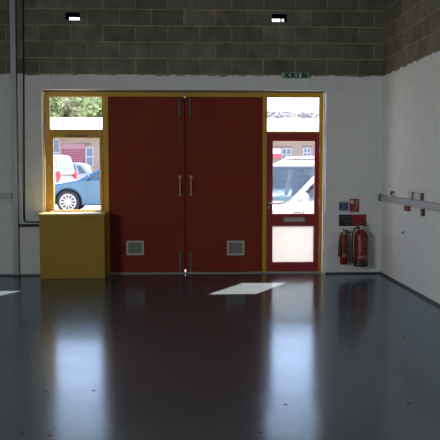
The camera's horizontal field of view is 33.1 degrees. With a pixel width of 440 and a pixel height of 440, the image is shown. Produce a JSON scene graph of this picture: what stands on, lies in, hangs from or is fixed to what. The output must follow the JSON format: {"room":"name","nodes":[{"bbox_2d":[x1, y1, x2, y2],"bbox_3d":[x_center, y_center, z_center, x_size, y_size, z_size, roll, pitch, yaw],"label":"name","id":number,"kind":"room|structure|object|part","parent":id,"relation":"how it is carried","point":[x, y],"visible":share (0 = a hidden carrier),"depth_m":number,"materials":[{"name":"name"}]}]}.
{"room":"industrial unit interior","nodes":[
{"label":"industrial unit interior","id":0,"kind":"room"},
{"bbox_2d":[0,0,384,273],"bbox_3d":[-1.668,-1.814,10.569,8.390,5.200,0.330,0,4,-2],"label":"wall","id":1,"kind":"structure","parent":0,"point":[114,45],"depth_m":10.45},
{"bbox_2d":[0,193,11,198],"bbox_3d":[-4.239,-0.337,10.376,2.606,0.086,0.054,0,4,-2],"label":"horizontal trunking","id":2,"kind":"object","parent":1,"relation":"attached to","point":[2,195],"visible":1,"depth_m":10.40,"materials":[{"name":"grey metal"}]},
{"bbox_2d":[9,0,18,274],"bbox_3d":[-2.877,-1.803,10.324,0.077,5.167,0.053,0,4,-2],"label":"vertical trunking","id":3,"kind":"object","parent":1,"relation":"attached to","point":[12,3],"visible":1,"depth_m":10.35,"materials":[{"name":"grey metal"}]},
{"bbox_2d":[17,73,22,222],"bbox_3d":[-2.807,-1.005,10.407,0.042,2.090,0.012,0,4,-2],"label":"conduit","id":4,"kind":"object","parent":1,"relation":"attached to","point":[18,74],"visible":1,"depth_m":10.40,"materials":[{"name":"white plastic"}]},
{"bbox_2d":[0,274,39,275],"bbox_3d":[-4.068,0.788,10.483,3.110,0.022,0.012,0,4,-2],"label":"baseboard","id":5,"kind":"structure","parent":1,"relation":"attached to","point":[0,274],"depth_m":10.53,"materials":[{"name":"paint"}]},
{"bbox_2d":[18,224,38,226],"bbox_3d":[-2.685,0.076,10.475,0.342,0.048,0.051,0,4,-2],"label":"pipe","id":6,"kind":"object","parent":1,"relation":"attached to","point":[19,225],"visible":0.85,"depth_m":10.46,"materials":[{"name":"metal"}]},
{"bbox_2d":[22,0,38,222],"bbox_3d":[-2.648,-2.171,10.323,0.268,4.432,0.021,0,4,-2],"label":"cable","id":7,"kind":"object","parent":1,"relation":"attached to","point":[22,0],"visible":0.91,"depth_m":10.39,"materials":[{"name":"rubber"}]},
{"bbox_2d":[65,12,79,19],"bbox_3d":[-2.062,-2.853,10.480,0.199,0.104,0.318,0,4,-2],"label":"light fixture","id":8,"kind":"object","parent":1,"relation":"in","point":[68,15],"visible":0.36,"depth_m":10.44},
{"bbox_2d":[38,212,107,278],"bbox_3d":[-2.053,0.349,10.436,0.912,0.905,0.454,0,4,-2],"label":"cabinet","id":9,"kind":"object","parent":1,"relation":"attached to","point":[73,245],"depth_m":10.23,"materials":[{"name":"paint"}]},
{"bbox_2d":[49,96,102,129],"bbox_3d":[-2.054,-1.523,10.555,0.760,0.474,0.033,0,4,-2],"label":"window","id":10,"kind":"structure","parent":1,"relation":"in","point":[49,96],"depth_m":10.54,"materials":[{"name":"clear glass"}]},
{"bbox_2d":[49,134,103,210],"bbox_3d":[-2.056,-0.678,10.597,0.762,1.099,0.115,0,4,-2],"label":"window","id":11,"kind":"structure","parent":1,"relation":"in","point":[51,136],"depth_m":10.58,"materials":[{"name":"yellow paint"}]},
{"bbox_2d":[66,135,86,136],"bbox_3d":[-2.045,-1.195,10.542,0.297,0.024,0.011,0,4,-2],"label":"vent","id":12,"kind":"object","parent":11,"relation":"attached to","point":[66,135],"depth_m":10.54,"materials":[{"name":"metal"}]},
{"bbox_2d":[108,97,184,271],"bbox_3d":[-1.050,-0.500,10.653,1.085,2.523,0.117,0,4,-2],"label":"door","id":13,"kind":"structure","parent":1,"relation":"in","point":[147,134],"depth_m":10.66,"materials":[{"name":"red paint"}]},
{"bbox_3d":[-1.228,0.405,10.709,0.253,0.210,0.024,0,4,-2],"label":"vent frame","id":14,"kind":"part","parent":13,"relation":"part of","materials":[{"name":"grey plastic"}]},
{"bbox_2d":[43,90,324,273],"bbox_3d":[-0.501,-0.535,10.706,4.025,2.628,0.124,0,4,-2],"label":"door frame","id":15,"kind":"structure","parent":1,"relation":"attached to","point":[47,93],"depth_m":10.61,"materials":[{"name":"yellow paint"}]},
{"bbox_3d":[-0.504,-1.798,10.626,3.992,0.064,0.100,0,4,-2],"label":"head rail","id":16,"kind":"part","parent":15,"relation":"part of","materials":[{"name":"yellow paint"}]},
{"bbox_2d":[184,97,262,271],"bbox_3d":[0.043,-0.504,10.705,1.144,2.523,0.127,0,4,-2],"label":"door","id":17,"kind":"structure","parent":1,"relation":"in","point":[224,135],"depth_m":10.71,"materials":[{"name":"red paint"}]},
{"bbox_3d":[0.228,0.407,10.772,0.255,0.216,0.024,0,4,-2],"label":"vent frame","id":18,"kind":"part","parent":17,"relation":"part of","materials":[{"name":"grey plastic"}]},
{"bbox_2d":[272,14,286,21],"bbox_3d":[0.832,-2.864,10.605,0.214,0.109,0.318,0,4,-2],"label":"light fixture","id":19,"kind":"object","parent":1,"relation":"in","point":[274,16],"visible":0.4,"depth_m":10.60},
{"bbox_2d":[266,133,319,270],"bbox_3d":[1.062,-0.252,10.757,0.772,2.012,0.115,0,4,-2],"label":"door","id":20,"kind":"structure","parent":1,"relation":"in","point":[291,238],"depth_m":10.80,"materials":[{"name":"red paint"}]},
{"bbox_3d":[1.069,0.349,10.833,0.609,0.533,0.006,0,4,-2],"label":"frosted pane","id":21,"kind":"part","parent":20,"relation":"part of","materials":[{"name":"white glass"}]},
{"bbox_3d":[1.078,-0.005,10.777,0.322,0.074,0.012,0,4,-2],"label":"letter plate","id":22,"kind":"part","parent":20,"relation":"part of","materials":[{"name":"silver metal"}]},
{"bbox_2d":[267,97,319,130],"bbox_3d":[1.057,-1.525,10.690,0.768,0.490,0.033,0,4,-2],"label":"window","id":23,"kind":"structure","parent":1,"relation":"in","point":[267,97],"depth_m":10.67,"materials":[{"name":"clear glass"}]},
{"bbox_2d":[282,73,308,78],"bbox_3d":[1.066,-2.043,10.475,0.384,0.080,0.060,0,4,-2],"label":"exit sign","id":24,"kind":"object","parent":1,"relation":"attached to","point":[284,75],"visible":1,"depth_m":10.45,"materials":[{"name":"green plastic"}]},
{"bbox_2d":[338,229,349,264],"bbox_3d":[1.767,0.381,10.620,0.143,0.514,0.169,4,6,44],"label":"fire extinguisher","id":25,"kind":"object","parent":1,"relation":"attached to","point":[342,245],"visible":1,"depth_m":10.58,"materials":[{"name":"red metal"}]},
{"bbox_2d":[339,201,348,210],"bbox_3d":[1.783,-0.202,10.665,0.137,0.154,0.010,0,4,-2],"label":"safety sign","id":26,"kind":"object","parent":1,"relation":"attached to","point":[343,205],"visible":1,"depth_m":10.66,"materials":[{"name":"blue plastic"}]},
{"bbox_2d":[339,214,351,225],"bbox_3d":[1.812,0.004,10.683,0.190,0.168,0.008,0,4,-2],"label":"sign","id":27,"kind":"object","parent":1,"relation":"attached to","point":[346,219],"visible":1,"depth_m":10.68,"materials":[{"name":"black plastic"}]},
{"bbox_2d":[325,272,378,273],"bbox_3d":[1.919,0.769,10.741,0.785,0.022,0.012,0,4,-2],"label":"baseboard","id":28,"kind":"structure","parent":1,"relation":"attached to","point":[325,272],"depth_m":10.73,"materials":[{"name":"paint"}]},
{"bbox_2d":[349,199,358,211],"bbox_3d":[1.938,-0.209,10.672,0.142,0.193,0.008,0,4,-2],"label":"safety sign","id":29,"kind":"object","parent":1,"relation":"attached to","point":[354,203],"visible":1,"depth_m":10.67,"materials":[{"name":"red plastic"}]},
{"bbox_2d":[352,214,365,225],"bbox_3d":[2.011,0.004,10.691,0.206,0.168,0.008,0,4,-2],"label":"sign","id":30,"kind":"object","parent":1,"relation":"attached to","point":[357,219],"visible":0.86,"depth_m":10.69,"materials":[{"name":"red plastic"}]},
{"bbox_2d":[351,223,367,266],"bbox_3d":[2.021,0.349,10.609,0.210,0.629,0.219,3,5,34],"label":"fire extinguisher","id":31,"kind":"object","parent":1,"relation":"attached to","point":[360,259],"visible":1,"depth_m":10.54,"materials":[{"name":"red metal"}]},
{"bbox_2d":[0,272,439,439],"bbox_3d":[-1.361,1.355,3.688,8.390,0.120,14.530,0,4,-2],"label":"floor","id":32,"kind":"structure","parent":0,"point":[249,356],"depth_m":6.04,"materials":[{"name":"paint"}]},
{"bbox_2d":[110,271,321,273],"bbox_3d":[-0.055,0.764,10.822,3.083,0.020,0.150,0,4,-2],"label":"threshold","id":33,"kind":"object","parent":32,"relation":"on","point":[185,272],"visible":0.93,"depth_m":10.76,"materials":[{"name":"metal"}]},
{"bbox_2d":[380,0,439,303],"bbox_3d":[2.733,-1.306,3.606,0.200,5.200,14.000,0,4,-2],"label":"wall","id":34,"kind":"structure","parent":0,"point":[411,68],"depth_m":9.22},
{"bbox_2d":[404,205,410,211],"bbox_3d":[2.368,-0.148,9.375,0.039,0.070,0.180,0,4,-2],"label":"switch box","id":35,"kind":"object","parent":34,"relation":"attached to","point":[406,208],"visible":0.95,"depth_m":9.30,"materials":[{"name":"red plastic"}]},
{"bbox_2d":[378,194,439,211],"bbox_3d":[2.608,0.180,3.759,0.046,0.098,13.900,0,4,-2],"label":"trunking","id":36,"kind":"object","parent":34,"relation":"attached to","point":[428,205],"depth_m":9.14,"materials":[{"name":"grey plastic"}]},
{"bbox_2d":[408,192,413,198],"bbox_3d":[2.372,-0.304,9.173,0.048,0.088,0.180,0,4,-2],"label":"outlet","id":37,"kind":"object","parent":36,"relation":"on","point":[410,194],"visible":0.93,"depth_m":9.14,"materials":[{"name":"grey plastic"}]},
{"bbox_2d":[413,192,423,200],"bbox_3d":[2.388,-0.282,8.817,0.048,0.089,0.385,0,4,-2],"label":"outlet","id":38,"kind":"object","parent":36,"relation":"on","point":[417,196],"visible":1,"depth_m":8.81,"materials":[{"name":"grey plastic"}]},
{"bbox_3d":[2.366,-0.284,8.896,0.007,0.080,0.246,0,4,-2],"label":"plate","id":39,"kind":"part","parent":38,"relation":"part of","materials":[{"name":"white plastic"}]},
{"bbox_2d":[379,272,439,307],"bbox_3d":[2.624,1.273,3.789,0.018,0.030,14.000,0,4,-2],"label":"baseboard","id":40,"kind":"structure","parent":34,"relation":"attached to","point":[381,273],"depth_m":9.20,"materials":[{"name":"paint"}]},
{"bbox_2d":[420,208,424,215],"bbox_3d":[2.400,-0.091,8.761,0.035,0.090,0.075,0,4,-2],"label":"junction box","id":41,"kind":"object","parent":34,"relation":"attached to","point":[422,211],"visible":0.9,"depth_m":8.73,"materials":[{"name":"black plastic"}]},
{"label":"outside","id":42,"kind":"structure","parent":0,"visible":0},
{"bbox_2d":[52,188,292,270],"bbox_3d":[-3.272,-4.066,75.569,140.000,0.270,129.670,0,4,-2],"label":"ground","id":43,"kind":"structure","parent":42,"point":[276,191],"depth_m":24.00,"materials":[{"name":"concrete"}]},
{"bbox_2d":[50,97,63,117],"bbox_3d":[-16.553,-9.439,65.034,6.817,11.992,4.425,2,4,20],"label":"tree","id":44,"kind":"object","parent":43,"relation":"on","point":[55,102],"visible":0.06,"depth_m":63.86,"materials":[{"name":"green plant"}]},
{"bbox_2d":[54,155,76,183],"bbox_3d":[-7.606,-1.586,27.912,4.160,1.720,2.030,1,4,11],"label":"van","id":45,"kind":"object","parent":43,"relation":"on","point":[64,171],"visible":0.12,"depth_m":27.31,"materials":[{"name":"paint"}]},
{"bbox_2d":[56,171,60,181],"bbox_3d":[-5.846,-1.563,26.783,0.100,0.400,0.206,1,4,11],"label":"tail light","id":46,"kind":"object","parent":45,"relation":"attached to","point":[58,173],"depth_m":26.69,"materials":[{"name":"red plastic"}]},
{"bbox_2d":[53,97,87,117],"bbox_3d":[-14.369,-8.924,71.864,4.967,9.970,6.801,3,5,40],"label":"tree","id":47,"kind":"object","parent":43,"relation":"on","point":[69,110],"visible":0.2,"depth_m":70.26,"materials":[{"name":"green plant"}]},
{"bbox_2d":[55,169,99,211],"bbox_3d":[-2.940,-0.978,21.298,4.173,1.470,2.050,0,4,-2],"label":"hatchback car","id":48,"kind":"object","parent":43,"relation":"on","point":[72,195],"visible":0.38,"depth_m":20.42,"materials":[{"name":"blue paint"}]},
{"bbox_2d":[72,163,94,179],"bbox_3d":[-7.065,-1.653,30.554,4.173,1.470,2.050,0,4,-2],"label":"estate car","id":49,"kind":"object","parent":43,"relation":"on","point":[82,169],"visible":0.02,"depth_m":29.83,"materials":[{"name":"silver metal"}]},
{"bbox_2d":[71,97,101,117],"bbox_3d":[-10.110,-8.034,65.216,6.755,9.163,5.664,-3,5,-34],"label":"tree","id":50,"kind":"object","parent":43,"relation":"on","point":[93,109],"visible":0.23,"depth_m":62.97,"materials":[{"name":"green plant"}]},
{"bbox_2d":[50,118,318,187],"bbox_3d":[-2.192,-4.662,50.492,53.000,4.570,13.250,0,4,-2],"label":"building","id":51,"kind":"structure","parent":43,"relation":"on","point":[80,150],"depth_m":44.65,"materials":[{"name":"red brick"}]},
{"bbox_2d":[62,144,84,148],"bbox_3d":[-8.697,-4.368,43.989,1.360,0.310,0.090,0,4,-2],"label":"hood","id":52,"kind":"object","parent":51,"relation":"attached to","point":[64,146],"depth_m":43.94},
{"bbox_2d":[63,149,84,163],"bbox_3d":[-8.703,-3.063,44.104,1.270,2.310,0.050,0,4,-2],"label":"roller shutter","id":53,"kind":"object","parent":51,"relation":"hanging from","point":[76,155],"depth_m":44.04,"materials":[{"name":"red metal"}]},
{"bbox_3d":[5.589,-3.158,44.712,0.160,2.410,0.060,0,4,-2],"label":"downpipe panel","id":54,"kind":"part","parent":51,"relation":"part of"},
{"bbox_2d":[267,111,318,117],"bbox_3d":[5.075,-5.999,59.891,4.867,5.879,5.967,-4,6,-44],"label":"tree","id":55,"kind":"object","parent":43,"relation":"on","point":[270,114],"visible":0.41,"depth_m":58.89,"materials":[{"name":"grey plant"}]},
{"bbox_2d":[273,156,313,212],"bbox_3d":[1.720,-0.401,14.359,4.431,1.685,2.130,-4,6,-44],"label":"car","id":56,"kind":"object","parent":43,"relation":"on","point":[301,199],"visible":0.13,"depth_m":13.95,"materials":[{"name":"white paint"}]},
{"bbox_3d":[1.515,-1.000,14.118,0.080,0.045,1.264,-4,6,-44],"label":"header trim","id":57,"kind":"part","parent":56,"relation":"part of","materials":[{"name":"white metal"}]},
{"bbox_3d":[1.781,-1.250,15.247,1.489,0.096,0.036,-4,6,-44],"label":"roof rail","id":58,"kind":"part","parent":56,"relation":"part of","materials":[{"name":"white metal"}]},
{"bbox_3d":[1.645,-0.572,14.803,0.189,0.260,0.480,-4,6,-44],"label":"seat","id":59,"kind":"part","parent":56,"relation":"part of","materials":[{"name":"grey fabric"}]},
{"bbox_2d":[299,193,308,202],"bbox_3d":[1.452,-0.381,12.739,0.100,0.170,0.170,-4,6,-44],"label":"mirror","id":60,"kind":"object","parent":56,"relation":"attached to","point":[304,197],"depth_m":12.69,"materials":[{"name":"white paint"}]},
{"bbox_2d":[280,111,311,117],"bbox_3d":[7.015,-6.848,68.364,7.575,6.338,4.504,2,5,23],"label":"tree","id":61,"kind":"object","parent":43,"relation":"on","point":[299,115],"visible":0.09,"depth_m":67.15,"materials":[{"name":"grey plant"}]}
]}

